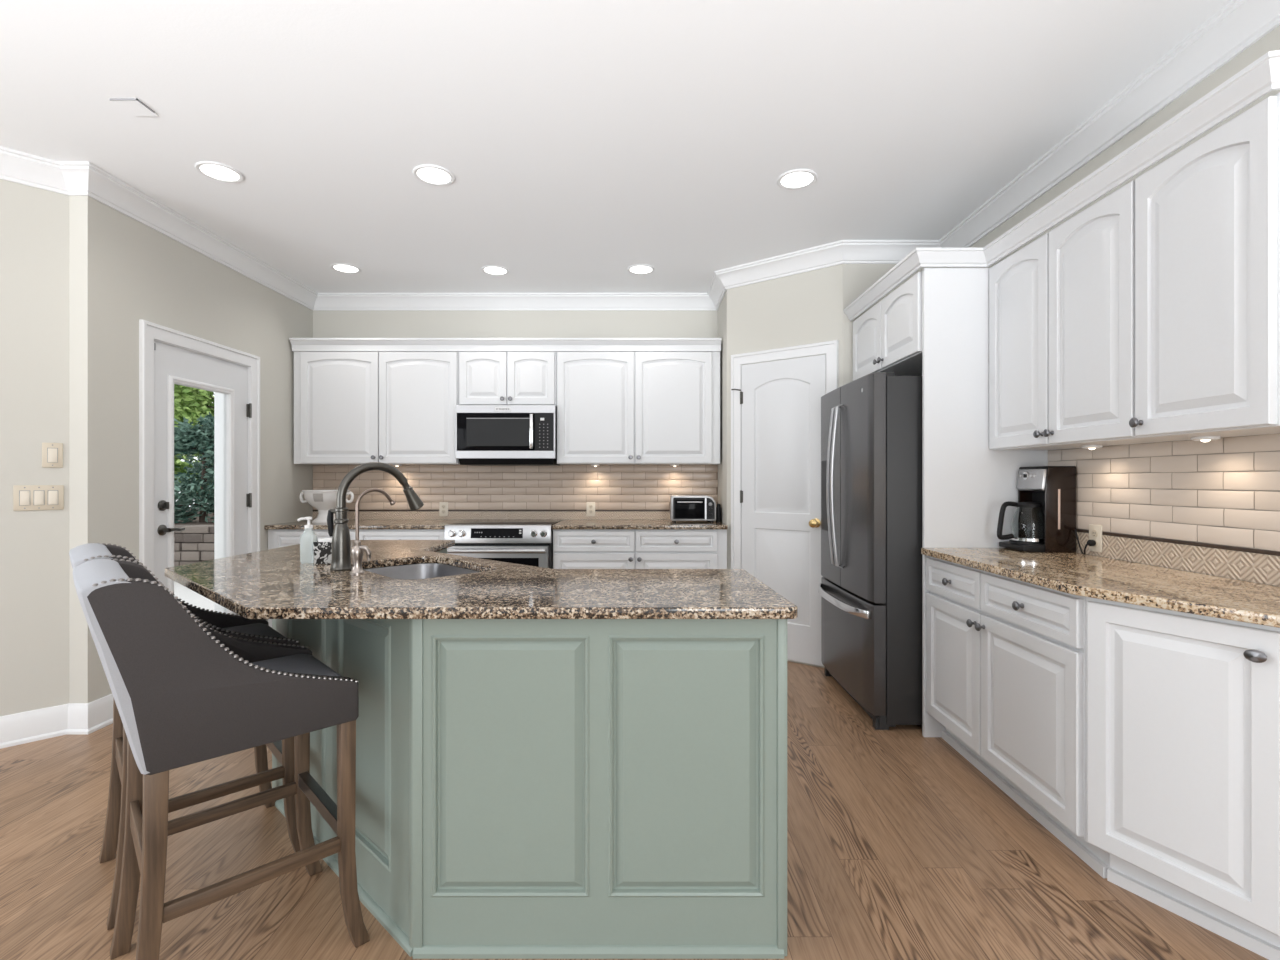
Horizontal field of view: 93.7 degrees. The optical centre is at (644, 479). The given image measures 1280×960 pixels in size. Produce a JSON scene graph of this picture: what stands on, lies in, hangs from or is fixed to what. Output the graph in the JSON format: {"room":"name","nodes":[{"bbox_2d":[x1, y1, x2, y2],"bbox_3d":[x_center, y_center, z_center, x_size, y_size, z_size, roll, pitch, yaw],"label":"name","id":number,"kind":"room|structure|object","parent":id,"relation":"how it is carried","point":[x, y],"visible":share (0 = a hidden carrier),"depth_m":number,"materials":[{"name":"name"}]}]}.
{"room":"kitchen","nodes":[
{"label":"kitchen","id":0,"kind":"room"},
{"bbox_2d":[0,179,68,715],"bbox_3d":[-3.432,-0.138,2.432,0.120,2.755,1.584,0,0,45],"label":"wall","id":1,"kind":"structure","parent":0,"point":[34,222],"depth_m":2.86,"materials":[{"name":"beige paint"}]},
{"bbox_2d":[13,485,63,510],"bbox_3d":[-2.901,0.085,2.872,0.010,0.120,0.170,0,0,45],"label":"light switch","id":2,"kind":"object","parent":1,"relation":"attached to","point":[25,497],"visible":1,"depth_m":2.87,"materials":[{"name":"beige plastic"}]},
{"bbox_2d":[42,443,62,467],"bbox_3d":[-2.868,-0.120,2.905,0.010,0.120,0.072,0,0,45],"label":"light switch","id":3,"kind":"object","parent":1,"relation":"attached to","point":[52,453],"visible":1,"depth_m":2.90,"materials":[{"name":"beige plastic"}]},
{"bbox_2d":[0,694,112,748],"bbox_3d":[-3.253,1.169,2.469,0.228,0.142,1.881,0,0,41],"label":"baseboard","id":4,"kind":"structure","parent":1,"relation":"attached to","point":[70,718],"depth_m":2.90,"materials":[{"name":"paint"}]},
{"bbox_2d":[69,196,312,702],"bbox_3d":[-2.800,-0.138,3.950,0.120,2.755,2.000,0,0,0],"label":"wall","id":5,"kind":"structure","parent":0,"point":[154,277],"depth_m":3.18,"materials":[{"name":"beige paint"}]},
{"bbox_2d":[139,319,259,615],"bbox_3d":[-2.774,0.185,3.745,0.172,2.110,0.990,0,0,0],"label":"door","id":6,"kind":"structure","parent":5,"relation":"in","point":[199,398],"depth_m":3.68,"materials":[{"name":"paint"}]},
{"bbox_2d":[0,0,1279,310],"bbox_3d":[-1.000,-1.456,0.875,5.900,0.118,8.150,0,0,0],"label":"trim","id":7,"kind":"structure","parent":5,"relation":"attached to","point":[1240,24],"depth_m":3.24,"materials":[{"name":"paint"}]},
{"bbox_2d":[313,311,717,519],"bbox_3d":[-1.070,-0.138,5.010,3.580,2.755,0.120,0,0,0],"label":"wall","id":8,"kind":"structure","parent":0,"point":[326,324],"depth_m":4.95,"materials":[{"name":"beige paint"}]},
{"bbox_2d":[294,352,459,464],"bbox_3d":[-2.081,-0.558,4.768,1.272,0.867,0.360,0,0,0],"label":"upper cabinet","id":9,"kind":"object","parent":8,"relation":"attached to","point":[351,408],"visible":0.96,"depth_m":4.62,"materials":[{"name":"white paint"}]},
{"bbox_2d":[289,338,721,351],"bbox_3d":[-1.068,-1.040,4.744,3.308,0.095,0.304,0,0,0],"label":"crown molding","id":10,"kind":"structure","parent":9,"relation":"attached to","point":[298,344],"depth_m":4.62,"materials":[{"name":"white paint"}]},
{"bbox_2d":[458,352,556,406],"bbox_3d":[-1.064,-0.783,4.768,0.758,0.417,0.360,0,0,0],"label":"upper cabinet","id":11,"kind":"object","parent":8,"relation":"attached to","point":[484,378],"visible":0.94,"depth_m":4.62,"materials":[{"name":"white paint"}]},
{"bbox_2d":[456,405,559,465],"bbox_3d":[-1.062,-0.344,4.729,0.757,0.452,0.433,0,0,0],"label":"microwave","id":12,"kind":"object","parent":11,"relation":"attached to","point":[486,435],"visible":1,"depth_m":4.56,"materials":[{"name":"grey metal"}]},
{"bbox_2d":[313,465,717,518],"bbox_3d":[-1.068,0.100,4.942,3.334,0.450,0.013,0,0,0],"label":"backsplash","id":13,"kind":"structure","parent":8,"relation":"attached to","point":[562,491],"depth_m":4.94,"materials":[{"name":"beige tile"}]},
{"bbox_2d":[439,502,447,515],"bbox_3d":[-1.655,0.240,4.932,0.072,0.116,0.010,0,0,0],"label":"wall outlet","id":14,"kind":"object","parent":13,"relation":"attached to","point":[443,506],"visible":1,"depth_m":4.93,"materials":[{"name":"beige plastic"}]},
{"bbox_2d":[586,502,594,515],"bbox_3d":[-0.445,0.240,4.932,0.072,0.116,0.010,0,0,0],"label":"wall outlet","id":15,"kind":"object","parent":13,"relation":"attached to","point":[590,506],"visible":1,"depth_m":4.93,"materials":[{"name":"beige plastic"}]},
{"bbox_2d":[557,352,719,464],"bbox_3d":[-0.051,-0.558,4.768,1.265,0.867,0.360,0,0,0],"label":"upper cabinet","id":16,"kind":"object","parent":8,"relation":"attached to","point":[614,408],"visible":1,"depth_m":4.62,"materials":[{"name":"white paint"}]},
{"bbox_2d":[0,0,1231,292],"bbox_3d":[-1.050,-1.545,0.975,6.400,0.060,8.350,0,0,0],"label":"ceiling","id":17,"kind":"structure","parent":0,"point":[582,142],"depth_m":2.51,"materials":[{"name":"white paint"}]},
{"bbox_2d":[110,98,157,115],"bbox_3d":[-2.071,-1.511,2.436,0.109,0.007,0.109,0,0,0],"label":"ceiling vent","id":18,"kind":"object","parent":17,"relation":"in","point":[133,106],"visible":1,"depth_m":2.42,"materials":[{"name":"white metal"}]},
{"bbox_2d":[195,161,243,182],"bbox_3d":[-2.090,-1.511,2.950,0.200,0.007,0.200,0,0,0],"label":"recessed light","id":19,"kind":"object","parent":17,"relation":"in","point":[213,170],"visible":1,"depth_m":2.94,"materials":[{"name":"paint"}]},
{"bbox_2d":[330,263,360,273],"bbox_3d":[-2.137,-1.511,4.288,0.200,0.007,0.200,0,0,0],"label":"recessed light","id":20,"kind":"object","parent":17,"relation":"in","point":[340,267],"visible":1,"depth_m":4.28,"materials":[{"name":"paint"}]},
{"bbox_2d":[412,165,454,185],"bbox_3d":[-1.048,-1.511,2.980,0.200,0.007,0.200,0,0,0],"label":"recessed light","id":21,"kind":"object","parent":17,"relation":"in","point":[429,174],"visible":1,"depth_m":2.98,"materials":[{"name":"paint"}]},
{"bbox_2d":[481,265,509,275],"bbox_3d":[-1.080,-1.511,4.330,0.200,0.007,0.200,0,0,0],"label":"recessed light","id":22,"kind":"object","parent":17,"relation":"in","point":[490,269],"visible":1,"depth_m":4.33,"materials":[{"name":"paint"}]},
{"bbox_2d":[627,264,654,274],"bbox_3d":[-0.029,-1.511,4.310,0.200,0.007,0.200,0,0,0],"label":"recessed light","id":23,"kind":"object","parent":17,"relation":"in","point":[640,269],"visible":1,"depth_m":4.30,"materials":[{"name":"paint"}]},
{"bbox_2d":[777,169,817,189],"bbox_3d":[0.765,-1.511,3.020,0.200,0.007,0.200,0,0,0],"label":"recessed light","id":24,"kind":"object","parent":17,"relation":"in","point":[798,178],"visible":1,"depth_m":3.02,"materials":[{"name":"paint"}]},
{"bbox_2d":[0,661,1268,959],"bbox_3d":[-1.050,1.265,0.975,6.400,0.050,8.350,0,0,0],"label":"floor","id":25,"kind":"structure","parent":0,"point":[899,847],"depth_m":1.90,"materials":[{"name":"brown wood"}]},
{"bbox_2d":[69,543,299,929],"bbox_3d":[-1.479,0.719,1.957,0.575,1.042,0.450,0,0,-44],"label":"counter stool","id":26,"kind":"object","parent":25,"relation":"on","point":[239,626],"visible":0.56,"depth_m":1.96,"materials":[{"name":"grey fabric"}]},
{"bbox_2d":[73,559,369,959],"bbox_3d":[-1.098,0.719,1.568,0.575,1.042,0.450,0,0,-44],"label":"counter stool","id":27,"kind":"object","parent":25,"relation":"on","point":[185,692],"visible":1,"depth_m":1.38,"materials":[{"name":"grey fabric"}]},
{"bbox_2d":[268,529,444,627],"bbox_3d":[-2.086,0.798,4.623,1.298,0.884,0.650,0,0,0],"label":"base cabinet","id":28,"kind":"object","parent":25,"relation":"on","point":[277,538],"visible":0.12,"depth_m":4.33,"materials":[{"name":"white paint"}]},
{"bbox_2d":[264,520,464,528],"bbox_3d":[-2.087,0.341,4.625,1.301,0.030,0.626,0,0,0],"label":"countertop","id":29,"kind":"structure","parent":28,"relation":"on","point":[363,524],"depth_m":4.39,"materials":[{"name":"brown stone"}]},
{"bbox_2d":[299,490,353,522],"bbox_3d":[-2.440,0.202,4.600,0.331,0.248,0.331,0,0,45],"label":"pedestal bowl","id":30,"kind":"object","parent":29,"relation":"on","point":[322,500],"visible":0.85,"depth_m":4.50,"materials":[{"name":"white ceramic"}]},
{"bbox_2d":[444,519,562,568],"bbox_3d":[-1.052,0.770,4.568,0.760,0.900,0.704,0,0,0],"label":"range","id":31,"kind":"object","parent":25,"relation":"on","point":[529,542],"visible":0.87,"depth_m":4.28,"materials":[{"name":"grey metal"}]},
{"bbox_2d":[452,519,562,524],"bbox_3d":[-1.052,0.328,4.616,0.760,0.012,0.608,0,0,0],"label":"cooktop","id":32,"kind":"object","parent":31,"relation":"in","point":[472,521],"depth_m":4.55,"materials":[{"name":"silver glass"}]},
{"bbox_2d":[272,548,786,958],"bbox_3d":[-0.649,0.798,2.248,2.453,0.884,1.044,0,0,38],"label":"kitchen island","id":33,"kind":"object","parent":25,"relation":"on","point":[526,788],"visible":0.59,"depth_m":1.57,"materials":[{"name":"green paint"}]},
{"bbox_2d":[165,540,797,618],"bbox_3d":[-0.691,0.341,2.396,2.169,0.030,1.732,0,0,0],"label":"island countertop","id":34,"kind":"structure","parent":33,"relation":"on","point":[274,583],"depth_m":1.75,"materials":[{"name":"brown stone"}]},
{"bbox_2d":[297,517,316,562],"bbox_3d":[-1.328,0.235,2.361,0.056,0.181,0.056,0,0,-6],"label":"soap dispenser","id":35,"kind":"object","parent":34,"relation":"on","point":[309,536],"visible":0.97,"depth_m":2.34,"materials":[{"name":"white plastic"}]},
{"bbox_2d":[300,528,316,562],"bbox_3d":[-1.325,0.258,2.365,0.049,0.136,0.049,0,0,-6],"label":"bottle","id":36,"kind":"object","parent":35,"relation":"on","point":[307,539],"depth_m":2.34,"materials":[{"name":"white plastic"}]},
{"bbox_2d":[313,538,331,563],"bbox_3d":[-1.243,0.277,2.345,0.084,0.098,0.060,0,0,-6],"label":"sponge holder","id":37,"kind":"object","parent":34,"relation":"on","point":[322,548],"visible":0.56,"depth_m":2.32,"materials":[{"name":"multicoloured ceramic"}]},
{"bbox_2d":[350,488,395,574],"bbox_3d":[-0.959,0.178,2.130,0.062,0.296,0.168,0,0,36],"label":"filter faucet","id":38,"kind":"object","parent":34,"relation":"on","point":[357,551],"visible":1,"depth_m":2.08,"materials":[{"name":"metal"}]},
{"bbox_2d":[327,462,423,570],"bbox_3d":[-1.018,0.129,2.281,0.342,0.393,0.112,0,0,-44],"label":"kitchen faucet","id":39,"kind":"object","parent":34,"relation":"on","point":[340,534],"visible":0.99,"depth_m":2.17,"materials":[{"name":"black metal"}]},
{"bbox_2d":[363,563,478,578],"bbox_3d":[-0.845,0.454,2.265,0.400,0.196,0.600,0,0,-44],"label":"sink","id":40,"kind":"object","parent":34,"relation":"in","point":[422,570],"visible":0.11,"depth_m":2.51,"materials":[{"name":"metal"}]},
{"bbox_2d":[553,529,726,568],"bbox_3d":[-0.037,0.798,4.623,1.262,0.884,0.650,0,0,0],"label":"base cabinet","id":41,"kind":"object","parent":25,"relation":"on","point":[572,548],"visible":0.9,"depth_m":4.33,"materials":[{"name":"white paint"}]},
{"bbox_2d":[552,520,727,528],"bbox_3d":[-0.036,0.341,4.625,1.264,0.030,0.626,0,0,0],"label":"countertop","id":42,"kind":"structure","parent":41,"relation":"on","point":[564,524],"depth_m":4.39,"materials":[{"name":"brown stone"}]},
{"bbox_2d":[670,495,715,521],"bbox_3d":[0.372,0.223,4.699,0.345,0.205,0.292,0,0,0],"label":"toaster oven","id":43,"kind":"object","parent":42,"relation":"on","point":[682,507],"visible":1,"depth_m":4.58,"materials":[{"name":"metal"}]},
{"bbox_2d":[716,504,720,521],"bbox_3d":[0.572,0.255,4.660,0.044,0.141,0.043,0,0,0],"label":"canister","id":44,"kind":"object","parent":42,"relation":"on","point":[718,508],"visible":0.97,"depth_m":4.64,"materials":[{"name":"black plastic"}]},
{"bbox_2d":[818,372,921,729],"bbox_3d":[1.470,0.352,3.403,0.859,1.776,0.886,0,0,0],"label":"refrigerator","id":45,"kind":"object","parent":25,"relation":"on","point":[870,587],"visible":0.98,"depth_m":2.97,"materials":[{"name":"grey metal"}]},
{"bbox_2d":[922,268,1048,736],"bbox_3d":[1.647,0.109,2.900,0.603,2.262,0.020,0,0,0],"label":"end panel","id":46,"kind":"object","parent":25,"relation":"on","point":[966,483],"visible":0.51,"depth_m":2.89,"materials":[{"name":"white paint"}]},
{"bbox_2d":[926,557,1109,877],"bbox_3d":[1.633,0.798,2.378,0.630,0.884,1.020,0,0,0],"label":"base cabinet","id":47,"kind":"object","parent":25,"relation":"on","point":[1006,656],"visible":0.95,"depth_m":2.20,"materials":[{"name":"white paint"}]},
{"bbox_2d":[921,548,1279,627],"bbox_3d":[1.630,0.341,2.069,0.616,0.030,1.637,0,0,0],"label":"countertop","id":48,"kind":"structure","parent":47,"relation":"on","point":[1086,575],"depth_m":1.91,"materials":[{"name":"stone"}]},
{"bbox_2d":[997,466,1075,552],"bbox_3d":[1.779,0.132,2.781,0.298,0.388,0.202,0,0,0],"label":"coffee maker","id":49,"kind":"object","parent":48,"relation":"on","point":[1044,517],"visible":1,"depth_m":2.69,"materials":[{"name":"black plastic"}]},
{"bbox_2d":[1086,597,1279,959],"bbox_3d":[1.654,0.798,1.662,0.589,0.884,0.409,0,0,0],"label":"base cabinet","id":50,"kind":"object","parent":25,"relation":"on","point":[1183,709],"visible":0.92,"depth_m":1.63,"materials":[{"name":"white paint"}]},
{"bbox_2d":[718,290,726,524],"bbox_3d":[0.660,-0.138,4.675,0.120,2.755,0.550,0,0,0],"label":"wall","id":51,"kind":"structure","parent":0,"point":[722,311],"depth_m":4.59,"materials":[{"name":"beige paint"}]},
{"bbox_2d":[727,264,842,667],"bbox_3d":[0.976,-0.138,4.188,0.856,2.755,0.120,0,0,37],"label":"wall","id":52,"kind":"structure","parent":0,"point":[804,308],"depth_m":4.14,"materials":[{"name":"beige paint"}]},
{"bbox_2d":[731,340,837,666],"bbox_3d":[0.920,0.167,4.102,0.784,2.147,0.085,0,0,37],"label":"door","id":53,"kind":"structure","parent":52,"relation":"in","point":[776,405],"depth_m":4.12,"materials":[{"name":"paint"}]},
{"bbox_2d":[843,264,946,384],"bbox_3d":[1.615,-0.138,3.940,0.670,2.755,0.120,0,0,0],"label":"wall","id":54,"kind":"structure","parent":0,"point":[857,278],"depth_m":3.88,"materials":[{"name":"beige paint"}]},
{"bbox_2d":[947,25,1279,586],"bbox_3d":[2.010,-0.138,0.400,0.120,2.755,7.200,0,0,0],"label":"wall","id":55,"kind":"structure","parent":0,"point":[1271,41],"depth_m":2.31,"materials":[{"name":"beige paint"}]},
{"bbox_2d":[853,271,921,380],"bbox_3d":[1.626,-0.824,3.390,0.644,0.397,0.955,0,0,0],"label":"upper cabinet","id":56,"kind":"object","parent":55,"relation":"attached to","point":[887,337],"visible":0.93,"depth_m":3.27,"materials":[{"name":"white paint"}]},
{"bbox_2d":[843,50,1279,320],"bbox_3d":[1.518,-1.060,2.640,0.369,0.075,2.506,0,0,-14],"label":"crown molding","id":57,"kind":"structure","parent":56,"relation":"attached to","point":[1261,77],"depth_m":2.09,"materials":[{"name":"white paint"}]},
{"bbox_2d":[989,181,1190,449],"bbox_3d":[1.784,-0.582,2.459,0.328,0.880,0.857,0,0,0],"label":"upper cabinet","id":58,"kind":"object","parent":55,"relation":"attached to","point":[1062,305],"visible":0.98,"depth_m":2.35,"materials":[{"name":"white paint"}]},
{"bbox_2d":[1081,445,1102,449],"bbox_3d":[1.840,-0.133,2.470,0.072,0.018,0.072,0,0,0],"label":"puck light","id":59,"kind":"object","parent":58,"relation":"attached to","point":[1091,447],"visible":0.99,"depth_m":2.45,"materials":[{"name":"paint"}]},
{"bbox_2d":[1048,434,1279,585],"bbox_3d":[1.942,0.091,2.013,0.013,0.467,1.750,0,0,0],"label":"backsplash","id":60,"kind":"structure","parent":55,"relation":"attached to","point":[1212,507],"depth_m":2.14,"materials":[{"name":"beige tile"}]},
{"bbox_2d":[1089,524,1101,552],"bbox_3d":[1.932,0.250,2.575,0.010,0.116,0.072,0,0,0],"label":"wall outlet","id":61,"kind":"object","parent":60,"relation":"attached to","point":[1095,531],"visible":0.98,"depth_m":2.56,"materials":[{"name":"beige plastic"}]},
{"bbox_2d":[1075,529,1095,554],"bbox_3d":[1.909,0.272,2.617,0.035,0.105,0.112,0,0,0],"label":"power cord","id":62,"kind":"object","parent":61,"relation":"attached to","point":[1089,542],"visible":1,"depth_m":2.58,"materials":[{"name":"black plastic"}]},
{"bbox_2d":[1091,530,1097,536],"bbox_3d":[1.929,0.230,2.575,0.003,0.033,0.033,0,0,0],"label":"socket","id":63,"kind":"object","parent":61,"relation":"attached to","point":[1094,533],"depth_m":2.57,"materials":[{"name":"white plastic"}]},
{"bbox_2d":[1129,92,1279,437],"bbox_3d":[1.784,-0.582,1.805,0.328,0.880,0.450,0,0,0],"label":"upper cabinet","id":64,"kind":"object","parent":55,"relation":"attached to","point":[1207,216],"visible":0.98,"depth_m":1.76,"materials":[{"name":"white paint"}]},
{"bbox_2d":[1191,436,1220,441],"bbox_3d":[1.840,-0.133,1.970,0.072,0.018,0.072,0,0,0],"label":"puck light","id":65,"kind":"object","parent":64,"relation":"attached to","point":[1202,438],"visible":1,"depth_m":1.95,"materials":[{"name":"paint"}]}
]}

